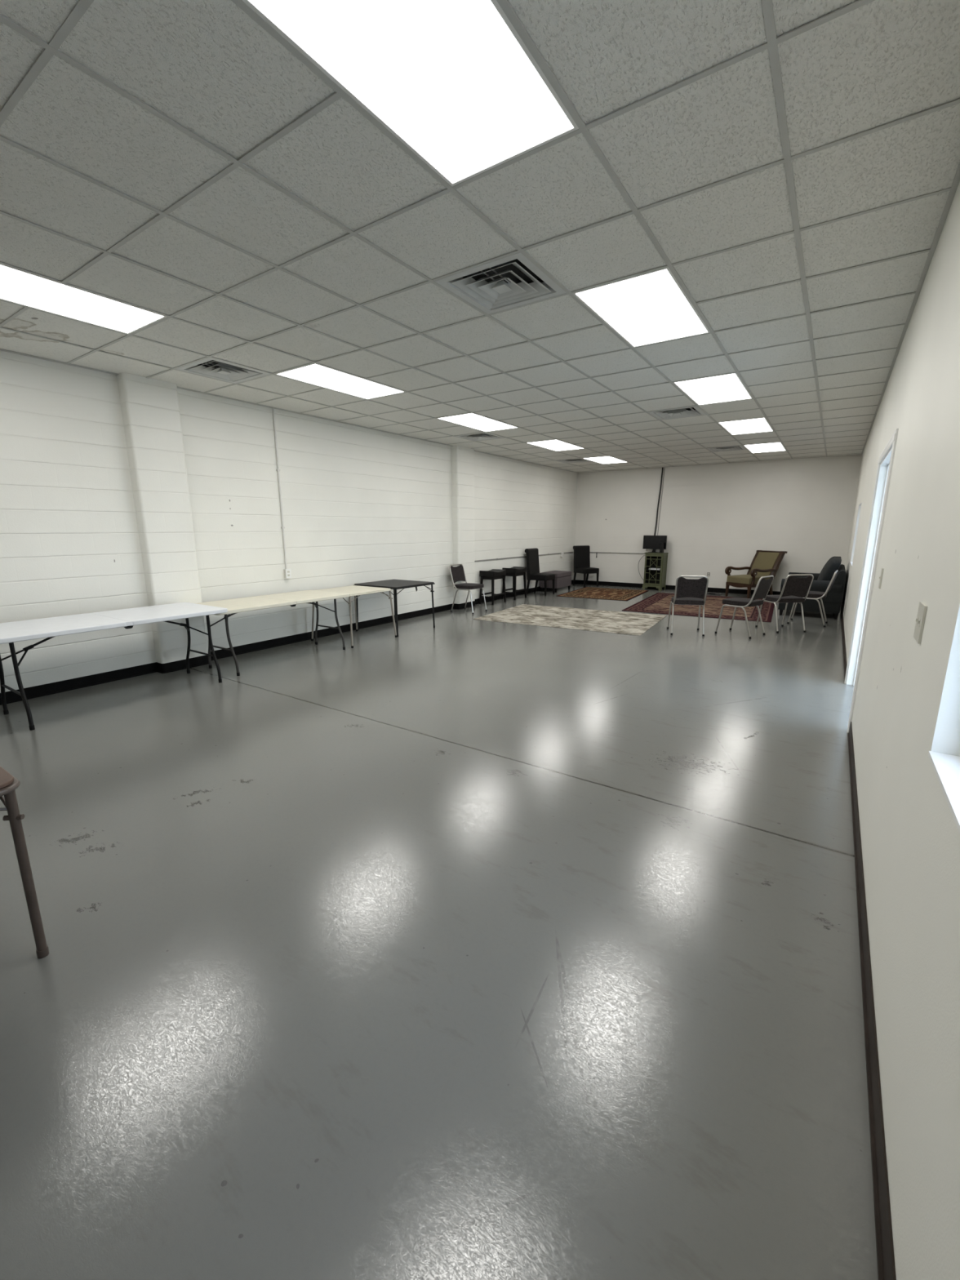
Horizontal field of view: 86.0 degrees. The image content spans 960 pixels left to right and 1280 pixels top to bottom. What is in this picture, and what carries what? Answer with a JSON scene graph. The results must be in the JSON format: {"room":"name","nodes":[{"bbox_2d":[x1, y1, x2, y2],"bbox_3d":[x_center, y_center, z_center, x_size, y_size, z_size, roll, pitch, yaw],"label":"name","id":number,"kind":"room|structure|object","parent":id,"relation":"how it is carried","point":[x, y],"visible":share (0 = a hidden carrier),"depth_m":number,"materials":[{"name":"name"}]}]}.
{"room":"event hall","nodes":[
{"label":"event hall","id":0,"kind":"room"},
{"bbox_2d":[0,350,577,693],"bbox_3d":[-1.868,-1.745,7.556,0.330,3.250,15.800,8,15,33],"label":"wall","id":1,"kind":"structure","parent":0,"point":[122,491],"depth_m":5.81,"materials":[{"name":"white paint"}]},
{"bbox_2d":[272,408,287,568],"bbox_3d":[-2.512,-1.870,6.468,0.024,1.938,0.040,8,15,33],"label":"conduit","id":2,"kind":"object","parent":1,"relation":"attached to","point":[273,415],"visible":1,"depth_m":6.45,"materials":[{"name":"white metal"}]},
{"bbox_2d":[0,579,573,705],"bbox_3d":[-1.777,-0.215,7.827,0.140,0.105,15.798,8,15,33],"label":"baseboard","id":3,"kind":"structure","parent":1,"relation":"attached to","point":[55,687],"depth_m":5.75,"materials":[{"name":"black rubber"}]},
{"bbox_2d":[283,568,291,577],"bbox_3d":[-2.498,-0.863,6.677,0.055,0.118,0.075,8,15,33],"label":"outlet","id":4,"kind":"object","parent":1,"relation":"attached to","point":[287,574],"visible":1,"depth_m":6.66,"materials":[{"name":"white plastic"}]},
{"bbox_2d":[474,551,573,561],"bbox_3d":[1.199,-1.973,12.062,0.024,0.027,4.961,8,15,33],"label":"conduit","id":5,"kind":"object","parent":1,"relation":"attached to","point":[566,552],"visible":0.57,"depth_m":11.36,"materials":[{"name":"grey metal"}]},
{"bbox_2d":[0,583,878,1279],"bbox_3d":[0.681,0.242,6.226,6.476,0.120,16.200,8,15,33],"label":"floor","id":6,"kind":"structure","parent":0,"point":[464,947],"depth_m":1.81,"materials":[{"name":"paint"}]},
{"bbox_2d":[0,765,48,959],"bbox_3d":[-2.075,0.821,1.631,0.860,0.706,0.860,8,15,33],"label":"table","id":7,"kind":"object","parent":6,"relation":"on","point":[9,783],"visible":1,"depth_m":1.74,"materials":[{"name":"brown plastic"}]},
{"bbox_2d":[0,602,227,730],"bbox_3d":[-3.272,0.165,4.580,0.825,0.742,1.775,8,15,33],"label":"folding table","id":8,"kind":"object","parent":6,"relation":"on","point":[11,633],"visible":1,"depth_m":4.31,"materials":[{"name":"white plastic"}]},
{"bbox_2d":[195,590,349,675],"bbox_3d":[-2.416,-0.130,6.030,0.785,0.702,1.705,8,15,33],"label":"folding table","id":9,"kind":"object","parent":6,"relation":"on","point":[235,606],"visible":0.88,"depth_m":5.84,"materials":[{"name":"beige plastic"}]},
{"bbox_2d":[311,585,397,648],"bbox_3d":[-1.736,-0.350,7.071,0.820,0.691,0.840,8,15,33],"label":"table","id":10,"kind":"object","parent":6,"relation":"on","point":[353,590],"visible":0.76,"depth_m":6.96,"materials":[{"name":"beige plastic"}]},
{"bbox_2d":[354,579,435,636],"bbox_3d":[-1.273,-0.509,7.766,0.860,0.703,0.870,8,15,33],"label":"table","id":11,"kind":"object","parent":6,"relation":"on","point":[394,584],"visible":0.87,"depth_m":7.64,"materials":[{"name":"black plastic"}]},
{"bbox_2d":[448,563,487,613],"bbox_3d":[-0.228,-0.947,9.425,0.567,0.860,0.460,8,15,33],"label":"banquet chair","id":12,"kind":"object","parent":6,"relation":"on","point":[457,573],"visible":1,"depth_m":9.39,"materials":[{"name":"black fabric"}]},
{"bbox_2d":[479,568,506,604],"bbox_3d":[0.261,-1.085,10.483,0.340,0.673,0.500,8,15,33],"label":"bar stool","id":13,"kind":"object","parent":6,"relation":"on","point":[494,574],"visible":1,"depth_m":10.34,"materials":[{"name":"black wood"}]},
{"bbox_2d":[501,566,526,599],"bbox_3d":[0.748,-1.238,11.188,0.340,0.673,0.500,8,15,33],"label":"bar stool","id":14,"kind":"object","parent":6,"relation":"on","point":[514,571],"visible":0.94,"depth_m":11.05,"materials":[{"name":"black wood"}]},
{"bbox_2d":[524,547,555,595],"bbox_3d":[1.376,-1.566,11.812,0.559,1.047,0.470,8,15,33],"label":"dining chair","id":15,"kind":"object","parent":6,"relation":"on","point":[532,554],"visible":1,"depth_m":11.73,"materials":[{"name":"black leather"}]},
{"bbox_2d":[539,570,571,592],"bbox_3d":[1.864,-1.451,12.648,0.460,0.466,0.830,8,15,33],"label":"ottoman","id":16,"kind":"object","parent":6,"relation":"on","point":[562,578],"visible":0.75,"depth_m":12.42,"materials":[{"name":"grey fabric"}]},
{"bbox_2d":[473,604,666,635],"bbox_3d":[1.570,-0.389,8.833,2.770,0.006,1.970,7,14,29],"label":"rug","id":17,"kind":"object","parent":6,"relation":"on","point":[606,621],"visible":1,"depth_m":8.64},
{"bbox_2d":[573,545,599,586],"bbox_3d":[2.790,-1.950,13.576,0.470,1.047,0.559,-6,13,-24],"label":"dining chair","id":18,"kind":"object","parent":6,"relation":"on","point":[581,553],"visible":1,"depth_m":13.62,"materials":[{"name":"black leather"}]},
{"bbox_2d":[557,586,648,600],"bbox_3d":[2.925,-1.100,12.102,1.600,0.006,2.080,7,14,29],"label":"rug","id":19,"kind":"object","parent":6,"relation":"on","point":[620,594],"visible":1,"depth_m":11.96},
{"bbox_2d":[642,552,668,591],"bbox_3d":[4.347,-1.708,12.780,0.468,0.905,0.343,9,15,37],"label":"base cabinet","id":20,"kind":"object","parent":6,"relation":"on","point":[656,578],"visible":0.98,"depth_m":12.75,"materials":[{"name":"green paint"}]},
{"bbox_2d":[642,535,666,552],"bbox_3d":[4.301,-2.362,12.679,0.570,0.415,0.160,9,15,37],"label":"television","id":21,"kind":"object","parent":20,"relation":"on","point":[650,542],"visible":0.92,"depth_m":12.67,"materials":[{"name":"black plastic"}]},
{"bbox_2d":[659,542,664,553],"bbox_3d":[4.420,-2.238,12.504,0.070,0.245,0.103,9,15,37],"label":"speaker","id":22,"kind":"object","parent":20,"relation":"on","point":[662,544],"visible":1,"depth_m":12.47},
{"bbox_2d":[666,575,708,636],"bbox_3d":[2.999,-0.522,7.436,0.460,0.860,0.567,3,13,14],"label":"banquet chair","id":23,"kind":"object","parent":6,"relation":"on","point":[689,591],"visible":1,"depth_m":7.20,"materials":[{"name":"grey fabric"}]},
{"bbox_2d":[622,592,774,622],"bbox_3d":[4.465,-0.706,10.270,2.430,0.006,3.140,7,14,30],"label":"rug","id":24,"kind":"object","parent":6,"relation":"on","point":[659,602],"visible":0.78,"depth_m":9.73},
{"bbox_2d":[724,550,786,598],"bbox_3d":[6.016,-1.444,11.288,0.998,1.000,0.742,-5,13,-21],"label":"armchair","id":25,"kind":"object","parent":24,"relation":"on","point":[765,562],"visible":0.91,"depth_m":11.18,"materials":[{"name":"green fabric"}]},
{"bbox_2d":[749,551,779,576],"bbox_3d":[6.272,-1.645,11.351,0.346,0.565,0.510,-5,13,-21],"label":"cushion","id":26,"kind":"object","parent":25,"relation":"on","point":[762,560],"depth_m":11.28,"materials":[{"name":"green fabric"}]},
{"bbox_2d":[706,592,722,595],"bbox_3d":[5.352,-1.053,11.758,0.079,0.051,0.342,-9,15,-36],"label":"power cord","id":27,"kind":"object","parent":6,"relation":"on","point":[711,593],"visible":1,"depth_m":11.73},
{"bbox_2d":[714,575,773,639],"bbox_3d":[3.761,-0.498,7.316,0.460,0.860,0.567,-9,15,-37],"label":"banquet chair","id":28,"kind":"object","parent":6,"relation":"on","point":[763,585],"visible":1,"depth_m":7.14,"materials":[{"name":"black fabric"}]},
{"bbox_2d":[755,573,813,633],"bbox_3d":[4.513,-0.567,7.632,0.460,0.860,0.567,-1,12,-6],"label":"banquet chair","id":29,"kind":"object","parent":6,"relation":"on","point":[793,585],"visible":0.94,"depth_m":7.39,"materials":[{"name":"black fabric"}]},
{"bbox_2d":[777,556,846,619],"bbox_3d":[6.104,-1.024,9.426,0.905,0.982,1.859,8,15,33],"label":"armchair","id":30,"kind":"object","parent":6,"relation":"on","point":[832,602],"visible":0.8,"depth_m":8.64,"materials":[{"name":"grey fabric"}]},
{"bbox_2d":[817,558,841,580],"bbox_3d":[6.067,-1.155,8.966,0.321,0.532,0.719,8,15,33],"label":"cushion","id":31,"kind":"object","parent":30,"relation":"on","point":[828,571],"depth_m":8.69,"materials":[{"name":"grey fabric"}]},
{"bbox_2d":[818,556,841,575],"bbox_3d":[6.470,-1.282,9.549,0.321,0.532,0.719,8,15,33],"label":"cushion","id":32,"kind":"object","parent":30,"relation":"on","point":[832,557],"depth_m":9.39,"materials":[{"name":"grey fabric"}]},
{"bbox_2d":[786,569,838,626],"bbox_3d":[5.257,-0.677,8.134,0.567,0.860,0.460,9,15,36],"label":"banquet chair","id":33,"kind":"object","parent":6,"relation":"on","point":[815,595],"visible":0.73,"depth_m":7.95,"materials":[{"name":"silver metal"}]},
{"bbox_2d":[0,0,959,472],"bbox_3d":[0.676,-2.885,5.549,6.476,0.420,16.200,8,15,33],"label":"ceiling","id":34,"kind":"structure","parent":0,"point":[793,166],"depth_m":2.42,"materials":[{"name":"tile"}]},
{"bbox_2d":[0,264,166,333],"bbox_3d":[-2.738,-2.213,3.227,0.585,0.099,1.194,8,15,33],"label":"ceiling light","id":35,"kind":"object","parent":34,"relation":"attached to","point":[16,286],"visible":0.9,"depth_m":3.34,"materials":[{"name":"white plastic"}]},
{"bbox_2d":[176,357,269,383],"bbox_3d":[-2.390,-2.558,4.793,0.585,0.130,0.585,8,15,33],"label":"ceiling vent","id":36,"kind":"object","parent":34,"relation":"in","point":[211,367],"visible":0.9,"depth_m":4.81,"materials":[{"name":"metal"}]},
{"bbox_2d":[275,363,404,399],"bbox_3d":[-1.373,-2.643,5.201,0.585,0.099,1.194,8,15,33],"label":"ceiling light","id":37,"kind":"object","parent":34,"relation":"attached to","point":[314,374],"visible":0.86,"depth_m":5.15,"materials":[{"name":"white plastic"}]},
{"bbox_2d":[242,0,578,186],"bbox_3d":[-0.213,-1.856,1.558,0.585,0.099,1.194,8,15,33],"label":"ceiling light","id":38,"kind":"object","parent":34,"relation":"attached to","point":[455,82],"visible":0.93,"depth_m":1.66,"materials":[{"name":"plastic"}]},
{"bbox_2d":[435,413,517,431],"bbox_3d":[-0.007,-3.073,7.175,0.585,0.099,1.194,8,15,33],"label":"ceiling light","id":39,"kind":"object","parent":34,"relation":"attached to","point":[472,420],"visible":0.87,"depth_m":7.15,"materials":[{"name":"white plastic"}]},
{"bbox_2d":[455,431,502,440],"bbox_3d":[0.000,-3.310,8.248,0.585,0.130,0.585,8,15,33],"label":"ceiling vent","id":40,"kind":"object","parent":34,"relation":"in","point":[481,436],"visible":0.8,"depth_m":8.27,"materials":[{"name":"metal"}]},
{"bbox_2d":[435,252,566,314],"bbox_3d":[0.136,-2.201,3.124,0.585,0.130,0.585,8,15,33],"label":"ceiling vent","id":41,"kind":"object","parent":34,"relation":"in","point":[513,281],"visible":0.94,"depth_m":3.15,"materials":[{"name":"metal"}]},
{"bbox_2d":[525,439,585,451],"bbox_3d":[1.358,-3.503,9.149,0.585,0.099,1.194,8,15,33],"label":"ceiling light","id":42,"kind":"object","parent":34,"relation":"attached to","point":[556,445],"visible":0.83,"depth_m":9.13,"materials":[{"name":"white plastic"}]},
{"bbox_2d":[557,458,589,462],"bbox_3d":[2.048,-3.955,11.209,0.585,0.130,0.585,8,15,33],"label":"ceiling vent","id":43,"kind":"object","parent":34,"relation":"in","point":[573,460],"visible":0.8,"depth_m":11.23,"materials":[{"name":"metal"}]},
{"bbox_2d":[582,456,626,463],"bbox_3d":[2.723,-3.933,11.123,0.585,0.099,1.194,8,15,33],"label":"ceiling light","id":44,"kind":"object","parent":34,"relation":"attached to","point":[604,460],"visible":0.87,"depth_m":11.11,"materials":[{"name":"white plastic"}]},
{"bbox_2d":[572,266,710,347],"bbox_3d":[1.153,-2.286,3.532,0.585,0.099,1.194,8,15,33],"label":"ceiling light","id":45,"kind":"object","parent":34,"relation":"attached to","point":[650,308],"visible":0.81,"depth_m":3.44,"materials":[{"name":"white plastic"}]},
{"bbox_2d":[653,467,663,535],"bbox_3d":[4.370,-3.201,12.650,0.119,1.978,0.037,8,15,33],"label":"cable","id":46,"kind":"object","parent":34,"relation":"hanging from","point":[662,468],"visible":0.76,"depth_m":12.60,"materials":[{"name":"black plastic"}]},
{"bbox_2d":[648,405,706,419],"bbox_3d":[2.525,-2.953,6.579,0.585,0.130,0.585,8,15,33],"label":"ceiling vent","id":47,"kind":"object","parent":34,"relation":"in","point":[691,411],"visible":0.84,"depth_m":6.63,"materials":[{"name":"metal"}]},
{"bbox_2d":[673,373,752,405],"bbox_3d":[2.518,-2.716,5.506,0.585,0.099,1.194,8,15,33],"label":"ceiling light","id":48,"kind":"object","parent":34,"relation":"attached to","point":[728,387],"visible":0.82,"depth_m":5.45,"materials":[{"name":"white plastic"}]},
{"bbox_2d":[706,445,746,452],"bbox_3d":[4.573,-3.598,9.540,0.585,0.130,0.585,8,15,33],"label":"ceiling vent","id":49,"kind":"object","parent":34,"relation":"in","point":[734,447],"visible":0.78,"depth_m":9.59,"materials":[{"name":"metal"}]},
{"bbox_2d":[718,417,773,435],"bbox_3d":[3.883,-3.146,7.480,0.585,0.099,1.194,8,15,33],"label":"ceiling light","id":50,"kind":"object","parent":34,"relation":"attached to","point":[759,424],"visible":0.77,"depth_m":7.47,"materials":[{"name":"white plastic"}]},
{"bbox_2d":[742,441,786,453],"bbox_3d":[5.249,-3.576,9.454,0.585,0.099,1.194,8,15,33],"label":"ceiling light","id":51,"kind":"object","parent":34,"relation":"attached to","point":[775,446],"visible":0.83,"depth_m":9.45,"materials":[{"name":"white plastic"}]},
{"bbox_2d":[574,454,862,591],"bbox_3d":[5.175,-2.793,12.339,6.516,3.250,0.200,8,15,33],"label":"wall","id":52,"kind":"structure","parent":0,"point":[714,517],"depth_m":11.94,"materials":[{"name":"white paint"}]},
{"bbox_2d":[589,551,645,557],"bbox_3d":[3.420,-2.232,13.536,1.977,0.152,0.024,8,15,33],"label":"conduit","id":53,"kind":"object","parent":52,"relation":"attached to","point":[589,552],"visible":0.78,"depth_m":13.44,"materials":[{"name":"grey metal"}]},
{"bbox_2d":[574,579,780,595],"bbox_3d":[5.119,-1.257,12.581,6.090,0.105,0.010,8,15,33],"label":"baseboard","id":54,"kind":"structure","parent":52,"relation":"attached to","point":[589,582],"depth_m":13.03,"materials":[{"name":"black rubber"}]},
{"bbox_2d":[842,181,959,1279],"bbox_3d":[3.295,-1.015,4.144,0.160,3.250,16.200,8,15,33],"label":"wall","id":55,"kind":"structure","parent":0,"point":[907,704],"depth_m":1.50,"materials":[{"name":"paint"}]},
{"bbox_2d":[840,603,896,1279],"bbox_3d":[3.226,0.495,4.520,0.012,0.100,15.778,8,15,33],"label":"baseboard","id":56,"kind":"structure","parent":55,"relation":"attached to","point":[883,1228],"depth_m":1.40,"materials":[{"name":"black rubber"}]},
{"bbox_2d":[844,428,898,733],"bbox_3d":[3.245,-0.474,4.198,0.177,2.130,1.600,8,15,33],"label":"door","id":57,"kind":"structure","parent":55,"relation":"in","point":[885,464],"depth_m":4.69,"materials":[{"name":"white paint"}]},
{"bbox_2d":[878,568,883,588],"bbox_3d":[2.401,-0.370,3.087,0.012,0.118,0.072,8,15,33],"label":"light switch","id":58,"kind":"object","parent":55,"relation":"attached to","point":[882,570],"visible":1,"depth_m":3.06,"materials":[{"name":"white plastic"}]},
{"bbox_2d":[913,601,927,643],"bbox_3d":[1.407,-0.057,1.650,0.012,0.118,0.118,8,15,33],"label":"light switch","id":59,"kind":"object","parent":55,"relation":"attached to","point":[920,620],"visible":1,"depth_m":1.62,"materials":[{"name":"beige plastic"}]},
{"bbox_2d":[928,751,959,833],"bbox_3d":[0.833,-0.043,0.653,0.139,0.922,1.247,8,15,33],"label":"window","id":60,"kind":"structure","parent":55,"relation":"in","point":[946,767],"depth_m":1.16,"materials":[{"name":"white paint"}]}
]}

